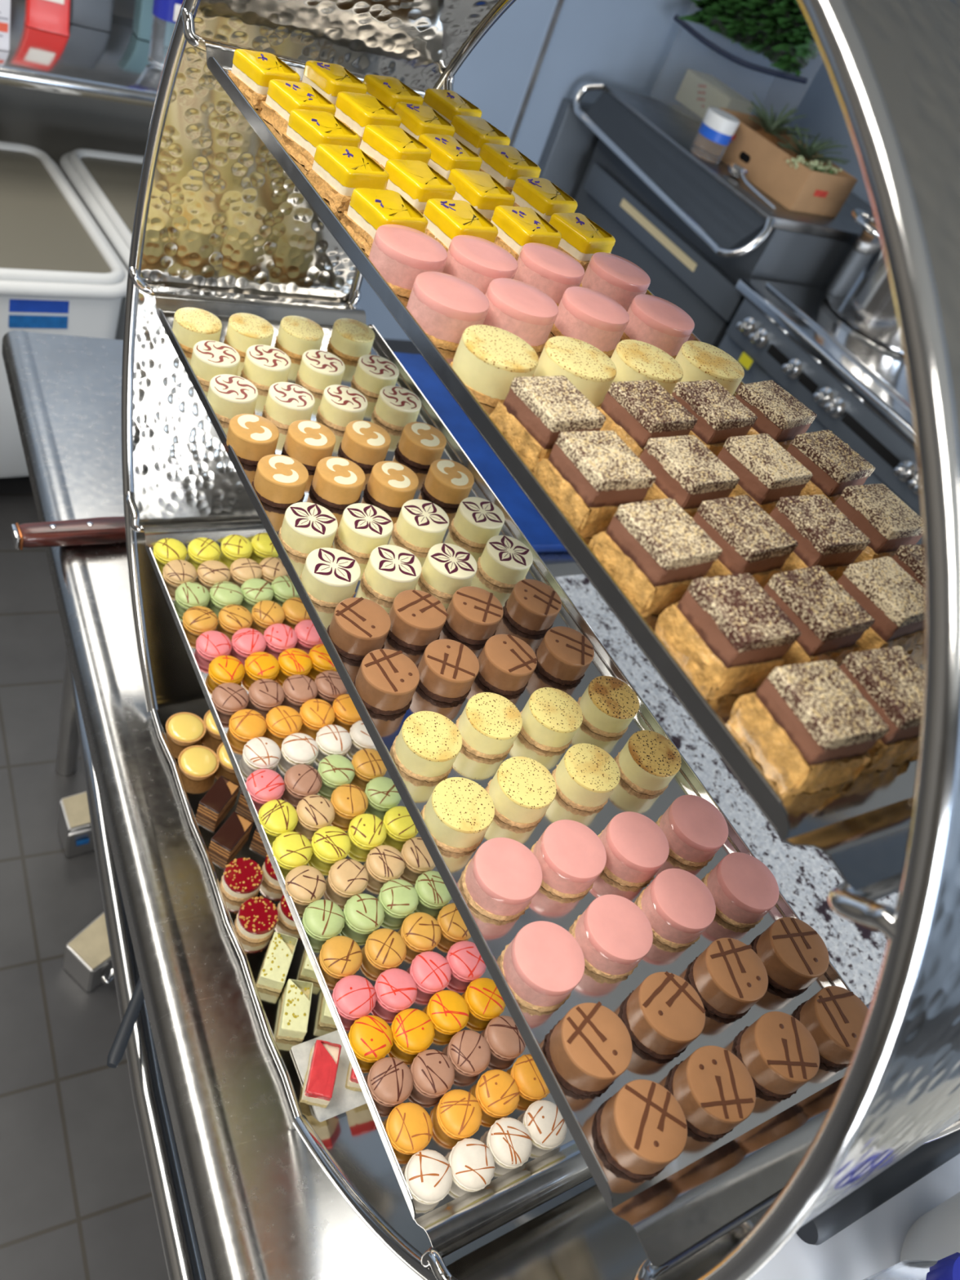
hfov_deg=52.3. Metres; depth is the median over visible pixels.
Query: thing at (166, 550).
macaron
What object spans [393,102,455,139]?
cake
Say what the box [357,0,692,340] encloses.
wall
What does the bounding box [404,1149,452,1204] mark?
macaron
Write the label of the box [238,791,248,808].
cake
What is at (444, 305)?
pastry
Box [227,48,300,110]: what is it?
cake
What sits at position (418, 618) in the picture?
pastry
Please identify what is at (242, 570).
macaron
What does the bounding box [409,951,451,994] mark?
macaron
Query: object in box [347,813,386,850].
macaron
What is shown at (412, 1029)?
macaron
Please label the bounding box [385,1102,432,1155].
macaron
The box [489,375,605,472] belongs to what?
chocolate cake square
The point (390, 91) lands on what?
cake
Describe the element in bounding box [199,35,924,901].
display shelf
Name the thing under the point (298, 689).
macaron
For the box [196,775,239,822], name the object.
cake
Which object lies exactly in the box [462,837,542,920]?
pastry
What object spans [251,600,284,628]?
macaron
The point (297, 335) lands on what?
pastry
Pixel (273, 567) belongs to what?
macaron
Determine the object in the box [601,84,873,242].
countertop
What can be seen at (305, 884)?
macaron
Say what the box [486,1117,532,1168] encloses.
macaron
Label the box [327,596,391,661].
pastry
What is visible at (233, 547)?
macaron
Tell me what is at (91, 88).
table
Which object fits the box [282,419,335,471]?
pastry
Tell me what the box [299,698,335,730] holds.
macaron
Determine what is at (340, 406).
pastry
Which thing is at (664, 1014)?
pastry
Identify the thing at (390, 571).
pastry
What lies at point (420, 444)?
pastry
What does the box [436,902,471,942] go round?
macaron
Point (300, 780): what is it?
macaron
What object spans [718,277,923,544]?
range
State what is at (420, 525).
pastry
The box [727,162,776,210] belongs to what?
ladle
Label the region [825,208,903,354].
stock pot
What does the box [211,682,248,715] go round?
macaron
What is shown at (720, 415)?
chocolate cake square
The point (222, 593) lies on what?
macaron
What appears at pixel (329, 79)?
cake
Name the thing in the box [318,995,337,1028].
slice
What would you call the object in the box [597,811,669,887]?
pastry
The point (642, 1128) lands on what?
pastry
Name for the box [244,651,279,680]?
macaron
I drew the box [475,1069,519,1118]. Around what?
macaron
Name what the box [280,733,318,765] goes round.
macaron
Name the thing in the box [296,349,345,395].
pastry
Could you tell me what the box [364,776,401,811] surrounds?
macaron
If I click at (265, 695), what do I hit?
macaron
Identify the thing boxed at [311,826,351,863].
macaron
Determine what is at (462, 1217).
tray
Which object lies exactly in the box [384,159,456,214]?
cake
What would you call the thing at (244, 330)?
pastry
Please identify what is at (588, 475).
chocolate cake square
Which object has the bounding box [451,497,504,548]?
pastry
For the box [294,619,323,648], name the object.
macaron
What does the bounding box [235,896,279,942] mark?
tart
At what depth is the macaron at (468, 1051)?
0.69 m
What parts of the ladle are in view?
handle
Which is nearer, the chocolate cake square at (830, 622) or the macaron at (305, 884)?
the chocolate cake square at (830, 622)
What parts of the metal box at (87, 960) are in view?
lid plate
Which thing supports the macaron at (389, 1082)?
on the tray at (462, 1217)
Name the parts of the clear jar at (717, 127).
lid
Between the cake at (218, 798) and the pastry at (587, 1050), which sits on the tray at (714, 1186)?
the pastry at (587, 1050)
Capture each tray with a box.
[142,520,592,1257]
[150,285,852,1278]
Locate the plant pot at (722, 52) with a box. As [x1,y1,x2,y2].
[648,0,823,127]
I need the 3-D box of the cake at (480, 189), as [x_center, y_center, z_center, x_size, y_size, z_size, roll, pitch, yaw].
[-0.002,-0.293,0.651,0.037,0.025,0.042,-16,55,-38]
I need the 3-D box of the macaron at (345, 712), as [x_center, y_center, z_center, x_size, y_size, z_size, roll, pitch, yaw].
[-0.118,0.063,0.883,0.032,0.017,0.032,28,40,3]
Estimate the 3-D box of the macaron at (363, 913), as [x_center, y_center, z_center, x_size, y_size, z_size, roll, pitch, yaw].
[-0.088,0.208,0.742,0.032,0.018,0.032,20,40,-6]
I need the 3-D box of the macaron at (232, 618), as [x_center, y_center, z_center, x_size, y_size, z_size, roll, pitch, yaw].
[-0.229,-0.020,0.913,0.032,0.017,0.032,42,43,19]
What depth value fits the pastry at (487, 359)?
0.48 m
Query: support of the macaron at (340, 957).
on the tray at (462, 1217)
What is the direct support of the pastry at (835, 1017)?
on the tray at (714, 1186)
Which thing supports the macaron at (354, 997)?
on the tray at (462, 1217)
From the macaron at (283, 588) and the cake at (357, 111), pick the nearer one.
the cake at (357, 111)
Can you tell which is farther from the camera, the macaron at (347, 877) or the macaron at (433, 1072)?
the macaron at (347, 877)
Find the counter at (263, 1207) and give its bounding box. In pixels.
[1,330,575,1279]
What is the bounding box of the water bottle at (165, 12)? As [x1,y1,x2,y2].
[147,0,182,71]
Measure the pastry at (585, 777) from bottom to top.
0.022 m
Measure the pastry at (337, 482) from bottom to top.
0.022 m
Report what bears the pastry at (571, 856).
on the tray at (714, 1186)
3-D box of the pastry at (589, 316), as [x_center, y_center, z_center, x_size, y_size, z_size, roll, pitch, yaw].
[0.064,-0.186,0.572,0.043,0.023,0.043,-12,53,-36]
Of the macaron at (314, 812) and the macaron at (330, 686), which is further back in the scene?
the macaron at (330, 686)
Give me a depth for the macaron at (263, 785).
0.79 m
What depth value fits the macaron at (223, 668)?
0.86 m
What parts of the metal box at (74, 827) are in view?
lid plate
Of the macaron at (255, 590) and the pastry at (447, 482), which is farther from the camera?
the macaron at (255, 590)
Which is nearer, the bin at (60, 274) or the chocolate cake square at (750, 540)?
the chocolate cake square at (750, 540)
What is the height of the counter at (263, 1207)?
0.875 m
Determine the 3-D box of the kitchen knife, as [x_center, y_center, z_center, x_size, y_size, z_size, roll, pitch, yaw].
[-0.370,-0.134,1.174,0.351,0.023,0.042,-9,51,-35]
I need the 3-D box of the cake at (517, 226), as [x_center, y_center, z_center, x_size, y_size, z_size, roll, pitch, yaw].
[0.028,-0.260,0.630,0.037,0.026,0.042,-16,55,-39]
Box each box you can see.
[57,791,94,857]
[62,911,114,991]
[132,0,153,40]
[720,107,857,217]
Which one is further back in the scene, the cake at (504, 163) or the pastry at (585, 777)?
the cake at (504, 163)
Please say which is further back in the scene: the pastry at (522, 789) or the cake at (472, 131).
the cake at (472, 131)
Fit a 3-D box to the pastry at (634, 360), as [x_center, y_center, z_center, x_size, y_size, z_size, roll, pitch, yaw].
[0.090,-0.146,0.542,0.042,0.023,0.042,8,43,-20]
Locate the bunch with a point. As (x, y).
(815, 166)
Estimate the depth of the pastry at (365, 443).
0.81 m
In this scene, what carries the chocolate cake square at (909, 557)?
on the display shelf
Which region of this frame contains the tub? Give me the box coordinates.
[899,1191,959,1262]
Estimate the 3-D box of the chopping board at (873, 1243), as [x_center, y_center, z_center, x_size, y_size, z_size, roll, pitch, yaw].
[0.412,0.566,0.844,0.420,0.012,0.280,-4,49,-31]
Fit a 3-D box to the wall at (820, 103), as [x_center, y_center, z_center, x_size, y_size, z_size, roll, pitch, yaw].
[2.321,-0.250,2.009,0.001,2.670,5.370,-8,50,-33]
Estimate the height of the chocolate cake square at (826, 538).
0.032 m
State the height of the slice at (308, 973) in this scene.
0.020 m
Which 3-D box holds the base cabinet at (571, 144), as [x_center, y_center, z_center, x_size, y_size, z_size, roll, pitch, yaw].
[0.442,-1.502,3.719,0.750,0.920,0.044,-8,50,-33]
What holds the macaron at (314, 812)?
on the tray at (462, 1217)
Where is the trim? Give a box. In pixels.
[509,0,564,146]
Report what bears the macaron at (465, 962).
on the tray at (462, 1217)
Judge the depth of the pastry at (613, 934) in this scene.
0.54 m
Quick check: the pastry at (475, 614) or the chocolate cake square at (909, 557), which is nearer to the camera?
the chocolate cake square at (909, 557)
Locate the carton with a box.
[0,0,10,50]
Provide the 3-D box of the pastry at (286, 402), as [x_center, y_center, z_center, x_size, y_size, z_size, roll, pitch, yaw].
[-0.160,-0.196,0.819,0.040,0.022,0.041,12,42,-16]
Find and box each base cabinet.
[538,98,599,199]
[573,82,873,347]
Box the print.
[731,133,828,197]
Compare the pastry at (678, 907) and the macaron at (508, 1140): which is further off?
the macaron at (508, 1140)
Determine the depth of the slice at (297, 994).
0.80 m
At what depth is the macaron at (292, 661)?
0.89 m
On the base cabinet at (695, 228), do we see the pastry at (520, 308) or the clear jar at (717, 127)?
the clear jar at (717, 127)
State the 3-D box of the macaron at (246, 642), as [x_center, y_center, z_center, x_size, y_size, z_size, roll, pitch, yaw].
[-0.212,0.002,0.898,0.032,0.018,0.032,44,43,20]
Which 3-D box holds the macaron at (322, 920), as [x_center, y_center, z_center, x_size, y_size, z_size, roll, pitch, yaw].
[-0.116,0.208,0.727,0.032,0.018,0.032,-18,56,-39]
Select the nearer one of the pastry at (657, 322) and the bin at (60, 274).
the pastry at (657, 322)
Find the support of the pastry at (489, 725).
on the tray at (714, 1186)
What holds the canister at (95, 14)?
on the table
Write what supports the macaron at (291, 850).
on the tray at (462, 1217)
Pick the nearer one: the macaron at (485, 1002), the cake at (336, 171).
the cake at (336, 171)
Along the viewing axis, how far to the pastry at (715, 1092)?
0.49 m
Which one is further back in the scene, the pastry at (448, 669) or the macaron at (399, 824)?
the macaron at (399, 824)
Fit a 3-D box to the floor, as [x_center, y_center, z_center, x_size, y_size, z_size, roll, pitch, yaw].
[-0.231,0.948,1.471,5.080,0.001,5.370,-8,50,-33]
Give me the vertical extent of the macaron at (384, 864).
0.018 m
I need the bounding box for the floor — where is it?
[0,338,420,1279]
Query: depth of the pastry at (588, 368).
0.50 m
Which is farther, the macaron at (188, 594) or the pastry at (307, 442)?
the macaron at (188, 594)
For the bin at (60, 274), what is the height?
0.634 m
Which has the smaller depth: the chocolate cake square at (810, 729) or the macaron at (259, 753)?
the chocolate cake square at (810, 729)
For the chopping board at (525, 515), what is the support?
on the counter at (263, 1207)
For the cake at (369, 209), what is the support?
on the display shelf
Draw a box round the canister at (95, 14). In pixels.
[69,0,114,31]
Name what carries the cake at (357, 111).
on the display shelf
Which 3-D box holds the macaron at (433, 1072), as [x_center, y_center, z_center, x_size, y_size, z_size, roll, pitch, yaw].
[-0.033,0.298,0.674,0.032,0.017,0.032,-3,48,-30]
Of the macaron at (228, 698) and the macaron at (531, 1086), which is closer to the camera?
the macaron at (531, 1086)
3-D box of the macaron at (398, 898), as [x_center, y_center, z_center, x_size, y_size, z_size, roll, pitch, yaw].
[-0.063,0.202,0.762,0.032,0.017,0.032,-24,60,-42]
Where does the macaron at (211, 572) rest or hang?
on the tray at (462, 1217)
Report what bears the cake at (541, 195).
on the display shelf
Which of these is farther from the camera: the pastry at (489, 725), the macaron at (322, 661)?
the macaron at (322, 661)
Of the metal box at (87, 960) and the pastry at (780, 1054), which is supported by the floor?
the metal box at (87, 960)
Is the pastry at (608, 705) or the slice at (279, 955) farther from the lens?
the slice at (279, 955)
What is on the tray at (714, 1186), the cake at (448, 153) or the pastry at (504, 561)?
the pastry at (504, 561)
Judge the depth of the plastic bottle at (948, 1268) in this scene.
0.72 m
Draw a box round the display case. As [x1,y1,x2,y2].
[121,0,959,1279]
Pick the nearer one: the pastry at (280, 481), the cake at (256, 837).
the pastry at (280, 481)
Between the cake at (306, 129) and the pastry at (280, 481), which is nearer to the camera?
the cake at (306, 129)
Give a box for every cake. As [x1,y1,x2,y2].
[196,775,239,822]
[208,811,253,859]
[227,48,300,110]
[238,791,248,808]
[253,827,263,844]
[259,79,336,136]
[280,109,360,170]
[299,60,367,106]
[305,143,389,212]
[334,91,401,146]
[340,187,427,256]
[358,124,431,168]
[363,74,423,110]
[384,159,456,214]
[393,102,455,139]
[417,133,482,179]
[422,88,482,123]
[423,198,497,252]
[447,168,515,221]
[450,115,510,155]
[479,142,541,192]
[490,204,561,261]
[511,176,577,222]
[548,213,615,272]
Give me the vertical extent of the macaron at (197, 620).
0.018 m
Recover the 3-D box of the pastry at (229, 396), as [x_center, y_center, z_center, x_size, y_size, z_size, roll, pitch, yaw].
[-0.202,-0.197,0.797,0.041,0.022,0.040,-21,59,-41]
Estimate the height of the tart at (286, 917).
0.021 m
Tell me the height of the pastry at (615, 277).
0.023 m
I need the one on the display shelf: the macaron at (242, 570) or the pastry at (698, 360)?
the pastry at (698, 360)
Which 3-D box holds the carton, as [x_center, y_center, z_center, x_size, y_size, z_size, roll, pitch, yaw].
[-1.050,-1.295,2.016,0.130,0.100,0.076,-15,55,-38]
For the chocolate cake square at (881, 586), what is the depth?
0.42 m
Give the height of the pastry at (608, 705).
0.022 m
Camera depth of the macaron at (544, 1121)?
0.67 m
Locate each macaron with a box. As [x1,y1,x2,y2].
[153,537,187,564]
[162,559,197,587]
[175,582,209,609]
[182,605,217,635]
[187,537,220,564]
[195,631,231,661]
[197,560,231,587]
[208,655,244,684]
[209,581,244,608]
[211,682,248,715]
[217,604,253,633]
[220,534,253,560]
[228,709,266,742]
[230,558,262,584]
[231,627,266,657]
[240,577,273,605]
[242,737,280,770]
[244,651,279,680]
[245,768,284,804]
[248,678,284,711]
[250,533,278,558]
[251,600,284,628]
[257,799,297,836]
[259,556,288,583]
[263,623,297,653]
[265,706,302,738]
[271,575,299,602]
[271,831,312,870]
[278,648,312,676]
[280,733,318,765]
[282,597,311,625]
[282,674,317,706]
[284,764,322,799]
[284,865,326,905]
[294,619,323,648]
[296,794,335,831]
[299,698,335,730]
[302,899,345,941]
[308,644,336,672]
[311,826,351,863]
[315,670,347,701]
[315,724,351,755]
[317,754,355,788]
[319,935,362,979]
[328,858,368,897]
[330,783,368,819]
[332,693,361,725]
[332,974,376,1020]
[342,893,384,934]
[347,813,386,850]
[347,1014,393,1062]
[349,720,376,750]
[351,748,386,782]
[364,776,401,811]
[364,928,406,970]
[365,844,404,883]
[366,1057,413,1106]
[373,968,417,1013]
[378,879,418,918]
[382,805,417,841]
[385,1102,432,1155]
[391,1008,435,1054]
[400,836,435,874]
[400,911,440,952]
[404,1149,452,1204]
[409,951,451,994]
[409,1048,454,1097]
[414,871,452,909]
[426,990,469,1035]
[435,1088,482,1140]
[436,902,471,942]
[445,941,486,982]
[447,1030,490,1076]
[448,1137,494,1191]
[464,977,506,1021]
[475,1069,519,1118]
[484,1015,525,1061]
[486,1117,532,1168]
[510,1053,550,1101]
[522,1100,567,1150]
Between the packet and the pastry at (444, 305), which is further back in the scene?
the packet
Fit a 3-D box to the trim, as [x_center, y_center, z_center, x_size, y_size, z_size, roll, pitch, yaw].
[0.292,-2.052,2.908,0.020,2.600,0.006,-8,50,-33]
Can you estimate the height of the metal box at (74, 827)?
0.095 m
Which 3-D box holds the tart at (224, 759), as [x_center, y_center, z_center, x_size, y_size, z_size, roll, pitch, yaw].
[-0.242,0.116,0.968,0.039,0.017,0.039,-1,47,-28]
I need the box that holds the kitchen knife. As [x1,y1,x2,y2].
[10,516,125,550]
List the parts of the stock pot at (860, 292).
handle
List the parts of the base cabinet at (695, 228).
drawer, rail, apron panel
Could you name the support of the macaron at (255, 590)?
on the tray at (462, 1217)
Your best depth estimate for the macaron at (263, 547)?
0.99 m
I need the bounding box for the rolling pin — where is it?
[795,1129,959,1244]
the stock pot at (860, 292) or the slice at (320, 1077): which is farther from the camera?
the stock pot at (860, 292)
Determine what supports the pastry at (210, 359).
on the tray at (714, 1186)
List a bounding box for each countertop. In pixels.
[546,562,898,1008]
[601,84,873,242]
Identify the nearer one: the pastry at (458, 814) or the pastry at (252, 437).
the pastry at (458, 814)
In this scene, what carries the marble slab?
on the display case
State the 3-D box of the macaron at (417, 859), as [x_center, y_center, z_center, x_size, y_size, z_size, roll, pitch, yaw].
[-0.049,0.175,0.797,0.032,0.017,0.032,7,43,-21]
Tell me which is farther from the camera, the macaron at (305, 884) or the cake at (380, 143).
the macaron at (305, 884)
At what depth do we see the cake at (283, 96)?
0.64 m
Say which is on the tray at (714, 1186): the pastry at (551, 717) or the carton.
the pastry at (551, 717)
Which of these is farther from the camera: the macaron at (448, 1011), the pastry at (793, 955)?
the macaron at (448, 1011)
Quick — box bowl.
[727,162,748,178]
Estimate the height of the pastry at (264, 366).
0.022 m
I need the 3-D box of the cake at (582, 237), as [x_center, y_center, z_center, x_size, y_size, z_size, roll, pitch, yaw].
[0.066,-0.268,0.659,0.037,0.026,0.042,-24,60,-42]
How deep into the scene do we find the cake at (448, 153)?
0.67 m
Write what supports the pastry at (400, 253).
on the display shelf
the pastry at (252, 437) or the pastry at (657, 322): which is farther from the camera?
the pastry at (252, 437)
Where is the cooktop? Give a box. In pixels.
[735,277,915,449]
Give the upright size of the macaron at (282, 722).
0.018 m
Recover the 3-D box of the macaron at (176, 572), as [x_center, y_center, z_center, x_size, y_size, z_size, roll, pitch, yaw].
[-0.286,-0.064,0.930,0.032,0.018,0.032,-9,51,-34]
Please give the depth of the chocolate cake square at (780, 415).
0.53 m
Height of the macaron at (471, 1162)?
0.017 m
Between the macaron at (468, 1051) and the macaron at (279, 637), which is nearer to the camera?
the macaron at (468, 1051)
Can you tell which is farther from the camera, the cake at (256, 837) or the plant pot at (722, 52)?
the plant pot at (722, 52)
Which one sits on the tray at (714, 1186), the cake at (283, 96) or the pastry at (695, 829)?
the pastry at (695, 829)
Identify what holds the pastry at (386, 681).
on the tray at (714, 1186)
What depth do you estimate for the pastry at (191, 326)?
0.84 m
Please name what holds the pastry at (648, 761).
on the tray at (714, 1186)
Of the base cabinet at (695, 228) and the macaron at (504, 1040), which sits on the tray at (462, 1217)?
the macaron at (504, 1040)
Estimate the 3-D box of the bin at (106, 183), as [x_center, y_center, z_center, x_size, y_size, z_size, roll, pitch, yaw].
[-0.816,-0.812,2.560,0.422,0.634,0.652,-12,53,-36]
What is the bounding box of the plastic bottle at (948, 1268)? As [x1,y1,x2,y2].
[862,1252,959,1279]
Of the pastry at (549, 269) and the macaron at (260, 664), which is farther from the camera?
the macaron at (260, 664)
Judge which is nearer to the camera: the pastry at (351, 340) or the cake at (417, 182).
the cake at (417, 182)
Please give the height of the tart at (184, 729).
0.017 m
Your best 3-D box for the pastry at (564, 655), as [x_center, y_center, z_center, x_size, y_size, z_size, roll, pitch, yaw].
[0.061,0.011,0.711,0.040,0.023,0.040,23,40,-3]
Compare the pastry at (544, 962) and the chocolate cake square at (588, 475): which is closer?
the chocolate cake square at (588, 475)
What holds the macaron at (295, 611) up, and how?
on the tray at (462, 1217)
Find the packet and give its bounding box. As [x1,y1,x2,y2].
[23,0,70,35]
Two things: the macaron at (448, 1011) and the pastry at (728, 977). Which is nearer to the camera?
the pastry at (728, 977)
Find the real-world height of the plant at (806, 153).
0.173 m
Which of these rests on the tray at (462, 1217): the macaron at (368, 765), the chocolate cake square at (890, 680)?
the macaron at (368, 765)
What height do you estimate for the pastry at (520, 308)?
0.023 m
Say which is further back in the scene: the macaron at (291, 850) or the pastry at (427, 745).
the macaron at (291, 850)
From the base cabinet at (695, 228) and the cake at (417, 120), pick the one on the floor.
the base cabinet at (695, 228)
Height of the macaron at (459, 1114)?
0.018 m
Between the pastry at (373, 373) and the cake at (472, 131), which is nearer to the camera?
the cake at (472, 131)
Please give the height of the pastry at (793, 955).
0.023 m
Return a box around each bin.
[0,141,128,478]
[59,148,143,340]
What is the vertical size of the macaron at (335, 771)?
0.017 m
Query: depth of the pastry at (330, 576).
0.67 m
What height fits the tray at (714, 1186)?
0.013 m
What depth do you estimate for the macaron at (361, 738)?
0.86 m
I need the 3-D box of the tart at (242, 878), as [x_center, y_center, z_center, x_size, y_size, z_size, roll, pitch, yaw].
[-0.213,0.214,0.875,0.036,0.021,0.036,-8,50,-33]
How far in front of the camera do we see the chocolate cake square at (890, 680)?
0.37 m
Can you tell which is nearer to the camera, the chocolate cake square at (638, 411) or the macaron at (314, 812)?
the chocolate cake square at (638, 411)
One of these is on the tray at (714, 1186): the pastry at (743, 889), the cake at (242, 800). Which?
the pastry at (743, 889)
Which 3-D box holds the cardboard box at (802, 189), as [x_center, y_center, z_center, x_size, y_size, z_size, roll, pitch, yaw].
[0.896,-1.435,2.937,0.236,0.115,0.406,-12,53,-36]
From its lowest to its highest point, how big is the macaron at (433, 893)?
0.018 m
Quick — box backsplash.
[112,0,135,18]
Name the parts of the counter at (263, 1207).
leg, tool handle, rail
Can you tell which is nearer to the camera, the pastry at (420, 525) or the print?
the pastry at (420, 525)
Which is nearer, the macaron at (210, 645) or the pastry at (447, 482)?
the pastry at (447, 482)
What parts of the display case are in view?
support rod, support rod, support rod, support rod, support rod, support rod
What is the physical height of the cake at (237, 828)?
0.017 m
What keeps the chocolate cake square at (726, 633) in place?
on the display shelf
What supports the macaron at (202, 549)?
on the tray at (462, 1217)
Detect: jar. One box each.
[690,106,739,163]
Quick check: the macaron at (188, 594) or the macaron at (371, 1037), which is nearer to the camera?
the macaron at (371, 1037)
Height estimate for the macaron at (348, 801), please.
0.018 m
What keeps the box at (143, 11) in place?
on the table
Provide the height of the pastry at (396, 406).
0.022 m
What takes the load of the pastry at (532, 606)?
on the tray at (714, 1186)
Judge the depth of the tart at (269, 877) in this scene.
0.89 m
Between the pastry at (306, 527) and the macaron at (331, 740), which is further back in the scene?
the macaron at (331, 740)
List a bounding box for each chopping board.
[392,351,567,552]
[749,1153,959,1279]
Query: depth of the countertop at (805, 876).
1.17 m
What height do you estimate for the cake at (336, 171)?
0.026 m
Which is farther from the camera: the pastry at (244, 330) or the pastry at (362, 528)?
the pastry at (244, 330)
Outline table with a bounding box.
[0,0,162,180]
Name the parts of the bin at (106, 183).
clear lid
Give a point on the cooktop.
(873, 375)
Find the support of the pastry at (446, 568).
on the tray at (714, 1186)
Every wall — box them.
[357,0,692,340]
[786,62,871,206]
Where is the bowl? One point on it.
(736, 171)
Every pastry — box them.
[172,306,222,353]
[190,340,239,386]
[207,373,257,423]
[223,312,274,357]
[223,413,279,466]
[240,344,291,391]
[251,453,308,508]
[262,382,315,429]
[275,315,324,359]
[278,502,337,558]
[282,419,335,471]
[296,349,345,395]
[299,547,360,607]
[310,456,365,509]
[317,384,367,431]
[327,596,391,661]
[328,318,374,361]
[335,502,393,558]
[338,420,391,469]
[351,354,399,398]
[353,648,419,715]
[361,544,422,602]
[364,461,418,512]
[368,224,447,298]
[373,385,421,431]
[387,589,448,650]
[392,711,462,782]
[393,499,448,552]
[396,422,446,469]
[406,271,489,351]
[416,639,479,702]
[419,542,477,599]
[421,777,494,853]
[422,458,474,508]
[442,235,517,294]
[444,586,503,644]
[450,324,538,407]
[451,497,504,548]
[455,692,522,759]
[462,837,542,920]
[476,634,537,695]
[477,535,533,588]
[483,277,558,353]
[485,756,556,828]
[499,920,584,1012]
[502,578,561,635]
[513,242,584,306]
[520,687,582,751]
[531,819,606,898]
[533,336,616,407]
[534,626,594,685]
[545,1001,632,1096]
[551,286,629,356]
[552,742,620,812]
[571,894,653,979]
[577,675,639,737]
[579,252,650,311]
[595,1079,687,1179]
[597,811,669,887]
[610,339,683,394]
[615,729,681,795]
[620,293,694,359]
[622,971,705,1059]
[636,868,715,948]
[656,795,728,866]
[667,1045,755,1138]
[675,340,744,395]
[688,937,768,1018]
[703,852,778,928]
[735,1011,819,1098]
[752,916,829,994]
[795,986,868,1067]
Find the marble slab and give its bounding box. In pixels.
[290,1030,366,1121]
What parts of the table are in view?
panel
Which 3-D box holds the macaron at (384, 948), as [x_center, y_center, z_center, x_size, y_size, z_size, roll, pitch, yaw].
[-0.070,0.230,0.728,0.032,0.018,0.032,-1,47,-28]
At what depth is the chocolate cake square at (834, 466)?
0.51 m
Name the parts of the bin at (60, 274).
clear lid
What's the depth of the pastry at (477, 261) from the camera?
0.56 m
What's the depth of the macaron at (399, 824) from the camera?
0.80 m
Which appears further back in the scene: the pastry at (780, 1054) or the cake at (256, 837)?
the cake at (256, 837)
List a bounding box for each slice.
[256,931,297,992]
[276,978,313,1042]
[299,951,319,983]
[299,1040,341,1108]
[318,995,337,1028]
[345,1061,361,1091]
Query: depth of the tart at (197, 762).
0.94 m
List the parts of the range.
knob, knob, knob, knob, knob, knob, knob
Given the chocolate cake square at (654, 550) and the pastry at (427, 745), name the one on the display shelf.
the chocolate cake square at (654, 550)
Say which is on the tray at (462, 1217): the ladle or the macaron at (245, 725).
the macaron at (245, 725)
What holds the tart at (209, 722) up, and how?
on the display case
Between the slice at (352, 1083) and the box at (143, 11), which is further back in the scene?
the box at (143, 11)
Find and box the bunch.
[786,155,841,174]
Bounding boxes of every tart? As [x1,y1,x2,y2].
[165,711,205,746]
[177,745,218,780]
[204,710,221,739]
[217,742,235,773]
[220,857,263,902]
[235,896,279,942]
[262,854,281,890]
[277,893,297,929]
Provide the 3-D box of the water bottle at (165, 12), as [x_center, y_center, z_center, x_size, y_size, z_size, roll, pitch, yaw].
[-0.714,-1.444,2.238,0.067,0.247,0.068,-8,50,-33]
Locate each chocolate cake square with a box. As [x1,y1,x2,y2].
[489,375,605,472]
[533,430,656,538]
[588,497,722,617]
[596,380,697,457]
[639,435,739,518]
[654,573,801,700]
[671,379,757,456]
[692,494,798,588]
[716,433,813,515]
[728,659,889,797]
[734,379,817,450]
[763,565,875,666]
[769,494,870,581]
[786,429,875,504]
[834,483,922,563]
[836,555,924,654]
[839,645,923,773]
[891,543,924,644]
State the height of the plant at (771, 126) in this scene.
0.182 m
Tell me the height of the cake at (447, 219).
0.026 m
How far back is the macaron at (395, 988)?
0.70 m
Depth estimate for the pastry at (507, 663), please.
0.67 m
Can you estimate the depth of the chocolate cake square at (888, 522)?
0.48 m
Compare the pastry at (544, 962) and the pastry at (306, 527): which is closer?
the pastry at (544, 962)
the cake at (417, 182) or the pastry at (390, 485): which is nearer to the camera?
the cake at (417, 182)
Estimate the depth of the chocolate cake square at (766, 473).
0.47 m
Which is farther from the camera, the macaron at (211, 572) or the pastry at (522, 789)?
the macaron at (211, 572)
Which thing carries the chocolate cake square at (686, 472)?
on the display shelf
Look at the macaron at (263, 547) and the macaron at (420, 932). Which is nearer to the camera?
the macaron at (420, 932)
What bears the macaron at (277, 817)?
on the tray at (462, 1217)
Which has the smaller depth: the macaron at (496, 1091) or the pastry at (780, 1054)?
the pastry at (780, 1054)

